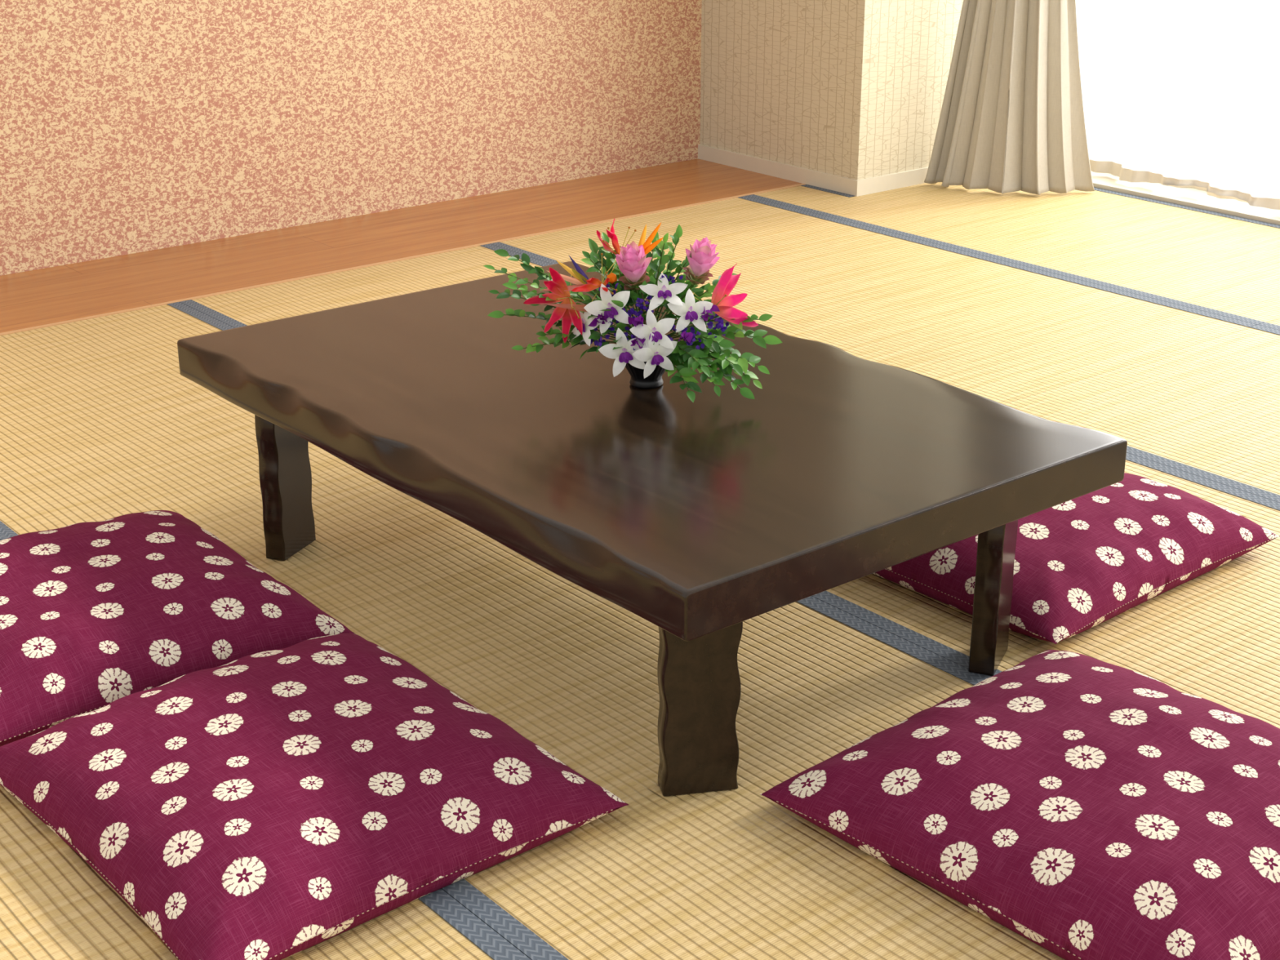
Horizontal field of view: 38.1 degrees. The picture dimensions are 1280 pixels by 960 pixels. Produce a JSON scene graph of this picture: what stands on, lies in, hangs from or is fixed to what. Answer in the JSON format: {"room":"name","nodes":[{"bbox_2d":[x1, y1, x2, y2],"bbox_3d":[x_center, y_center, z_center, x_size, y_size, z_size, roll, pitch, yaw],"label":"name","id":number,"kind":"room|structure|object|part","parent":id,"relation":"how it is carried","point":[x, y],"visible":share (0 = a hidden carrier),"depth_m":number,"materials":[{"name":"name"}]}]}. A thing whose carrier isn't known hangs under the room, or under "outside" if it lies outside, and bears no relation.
{"room":"japanese tatami room","nodes":[
{"label":"japanese tatami room","id":0,"kind":"room"},
{"bbox_2d":[0,0,702,275],"bbox_3d":[-1.641,-1.619,4.084,6.620,2.600,0.120,-16,27,-36],"label":"wall","id":1,"kind":"structure","parent":0,"point":[127,126],"depth_m":4.91,"materials":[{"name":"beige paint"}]},
{"bbox_2d":[700,0,963,180],"bbox_3d":[0.792,-2.150,5.451,0.995,2.600,0.690,-16,27,-36],"label":"wall column","id":2,"kind":"structure","parent":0,"point":[851,89],"depth_m":5.40,"materials":[{"name":"beige paper"}]},
{"bbox_3d":[0.128,0.414,2.366,6.400,0.055,5.820,-16,27,-36],"label":"floor","id":3,"kind":"structure","parent":0,"visible":0},
{"bbox_2d":[0,302,519,614],"bbox_3d":[-0.867,-0.056,3.437,0.859,0.046,1.688,-16,27,-36],"label":"mat","id":4,"kind":"object","parent":3,"relation":"on","point":[100,420],"visible":0.31,"depth_m":3.28,"materials":[{"name":"wicker"}]},
{"bbox_2d":[0,785,530,959],"bbox_3d":[-0.464,0.619,1.697,0.879,0.046,1.709,-16,27,-36],"label":"mat","id":5,"kind":"object","parent":3,"relation":"on","point":[54,905],"visible":0.12,"depth_m":2.00,"materials":[{"name":"wicker"}]},
{"bbox_2d":[0,632,629,959],"bbox_3d":[-0.417,0.335,2.211,0.550,0.111,0.600,-17,27,-37],"label":"floor cushion","id":6,"kind":"object","parent":5,"relation":"on","point":[277,804],"visible":1,"depth_m":2.10,"materials":[{"name":"fabric"}]},
{"bbox_2d":[180,244,551,328],"bbox_3d":[-0.195,-0.255,3.949,0.874,0.046,1.688,-16,27,-36],"label":"mat","id":7,"kind":"object","parent":3,"relation":"on","point":[240,308],"visible":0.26,"depth_m":4.42,"materials":[{"name":"wicker"}]},
{"bbox_2d":[0,158,802,333],"bbox_3d":[-1.839,-0.282,4.018,5.622,0.046,0.475,-16,27,-36],"label":"floor","id":8,"kind":"structure","parent":3,"relation":"on","point":[61,293],"depth_m":4.84,"materials":[{"name":"brown wood"}]},
{"bbox_2d":[0,183,806,335],"bbox_3d":[-1.684,-0.213,3.840,5.622,0.046,0.015,-16,27,-36],"label":"trim","id":9,"kind":"structure","parent":3,"relation":"on","point":[799,184],"depth_m":4.60,"materials":[{"name":"brown wood"}]},
{"bbox_2d":[328,555,1064,959],"bbox_3d":[0.209,0.420,2.211,0.859,0.046,1.709,-16,27,-36],"label":"mat","id":10,"kind":"object","parent":3,"relation":"on","point":[729,874],"visible":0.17,"depth_m":2.31,"materials":[{"name":"wicker"}]},
{"bbox_2d":[177,261,1127,795],"bbox_3d":[-0.035,0.018,2.723,0.779,0.332,1.215,-16,27,-36],"label":"wooden table","id":11,"kind":"object","parent":10,"relation":"on","point":[704,517],"visible":0.81,"depth_m":2.43,"materials":[{"name":"brown wood"}]},
{"bbox_3d":[-0.555,-0.018,2.897,0.035,0.273,0.097,9,23,21],"label":"leg","id":12,"kind":"part","parent":11,"relation":"part of","materials":[{"name":"brown wood"}]},
{"bbox_2d":[483,218,782,402],"bbox_3d":[0.006,-0.258,2.634,0.410,0.247,0.270,8,22,19],"label":"flower arrangement","id":13,"kind":"object","parent":11,"relation":"on","point":[647,353],"visible":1,"depth_m":2.57,"materials":[{"name":"multicoloured plant"}]},
{"bbox_3d":[0.071,0.246,2.216,0.097,0.273,0.035,-4,22,-10],"label":"leg","id":14,"kind":"part","parent":11,"relation":"part of","materials":[{"name":"brown wood"}]},
{"bbox_3d":[0.486,0.123,2.533,0.035,0.273,0.097,9,23,21],"label":"leg","id":15,"kind":"part","parent":11,"relation":"part of","materials":[{"name":"brown wood"}]},
{"bbox_2d":[760,649,1279,959],"bbox_3d":[0.555,0.355,2.156,0.570,0.113,0.600,-18,28,-39],"label":"floor cushion","id":16,"kind":"object","parent":10,"relation":"on","point":[1086,807],"visible":1,"depth_m":2.06,"materials":[{"name":"fabric"}]},
{"bbox_2d":[746,184,854,208],"bbox_3d":[0.464,-0.799,5.348,0.250,0.046,0.198,-16,27,-36],"label":"mat","id":17,"kind":"object","parent":3,"relation":"on","point":[803,195],"visible":0.55,"depth_m":5.34,"materials":[{"name":"wicker"}]},
{"bbox_2d":[489,195,1257,404],"bbox_3d":[0.491,-0.458,4.471,0.896,0.046,1.688,-16,27,-36],"label":"mat","id":18,"kind":"object","parent":3,"relation":"on","point":[1001,331],"visible":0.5,"depth_m":4.29,"materials":[{"name":"wicker"}]},
{"bbox_2d":[795,182,1279,324],"bbox_3d":[1.240,-0.633,4.921,0.872,0.046,1.487,-16,27,-36],"label":"mat","id":19,"kind":"object","parent":3,"relation":"on","point":[1216,263],"visible":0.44,"depth_m":4.87,"materials":[{"name":"wicker"}]},
{"bbox_2d":[812,452,1279,728],"bbox_3d":[0.881,0.221,2.722,0.874,0.046,1.709,-16,27,-36],"label":"mat","id":20,"kind":"object","parent":3,"relation":"on","point":[1214,636],"visible":0.09,"depth_m":2.69,"materials":[{"name":"wicker"}]},
{"bbox_2d":[871,472,1279,644],"bbox_3d":[0.610,0.053,2.932,0.580,0.114,0.560,-18,27,-38],"label":"floor cushion","id":21,"kind":"object","parent":20,"relation":"on","point":[1082,562],"visible":0.46,"depth_m":2.75,"materials":[{"name":"fabric"}]},
{"bbox_2d":[1004,324,1279,502],"bbox_3d":[1.567,0.018,3.245,0.896,0.046,1.709,-16,27,-36],"label":"mat","id":22,"kind":"object","parent":3,"relation":"on","point":[1210,410],"visible":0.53,"depth_m":3.60,"materials":[{"name":"wicker"}]},
{"bbox_2d":[1090,170,1279,225],"bbox_3d":[2.785,-0.254,3.931,0.173,0.057,5.090,-16,27,-36],"label":"trim","id":23,"kind":"structure","parent":3,"relation":"on","point":[1188,197],"depth_m":5.27,"materials":[{"name":"white"}]},
{"bbox_2d":[1257,318,1279,330],"bbox_3d":[2.252,-0.185,3.767,0.872,0.046,1.709,-16,27,-36],"label":"mat","id":24,"kind":"object","parent":3,"relation":"on","point":[1275,324],"visible":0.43,"depth_m":4.12,"materials":[{"name":"wicker"}]},
{"bbox_3d":[-1.540,0.143,2.924,0.879,0.046,1.688,-16,27,-36],"label":"mat","id":25,"kind":"object","parent":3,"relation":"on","visible":0},
{"bbox_2d":[0,510,354,746],"bbox_3d":[-0.790,0.171,2.637,0.550,0.109,0.560,-16,26,-35],"label":"floor cushion","id":26,"kind":"object","parent":25,"relation":"on","point":[94,615],"visible":0.82,"depth_m":2.53,"materials":[{"name":"fabric"}]},
{"bbox_3d":[2.910,-1.425,3.586,0.150,2.600,5.090,-16,27,-36],"label":"wall","id":27,"kind":"structure","parent":0,"visible":0},
{"bbox_2d":[697,144,928,196],"bbox_3d":[0.714,-1.027,5.814,0.803,0.045,0.698,-16,27,-36],"label":"baseboard","id":28,"kind":"structure","parent":27,"relation":"attached to","point":[855,188],"depth_m":5.47,"materials":[{"name":"beige wood"}]},
{"bbox_3d":[2.581,-2.384,3.195,0.260,0.020,4.680,-16,27,-36],"label":"rail","id":29,"kind":"object","parent":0,"visible":0},
{"bbox_2d":[924,0,1094,195],"bbox_3d":[1.154,-1.848,4.954,0.325,2.191,0.606,-16,27,-36],"label":"window curtain","id":30,"kind":"object","parent":29,"relation":"hanging from","point":[1011,119],"visible":1,"depth_m":5.32,"materials":[{"name":"fabric"}]},
{"bbox_2d":[1075,0,1279,209],"bbox_3d":[2.642,-1.343,3.652,0.129,2.160,4.600,-16,27,-36],"label":"sheer curtain","id":31,"kind":"object","parent":29,"relation":"hanging from","point":[1176,93],"visible":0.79,"depth_m":5.24,"materials":[{"name":"white fabric"}]}
]}

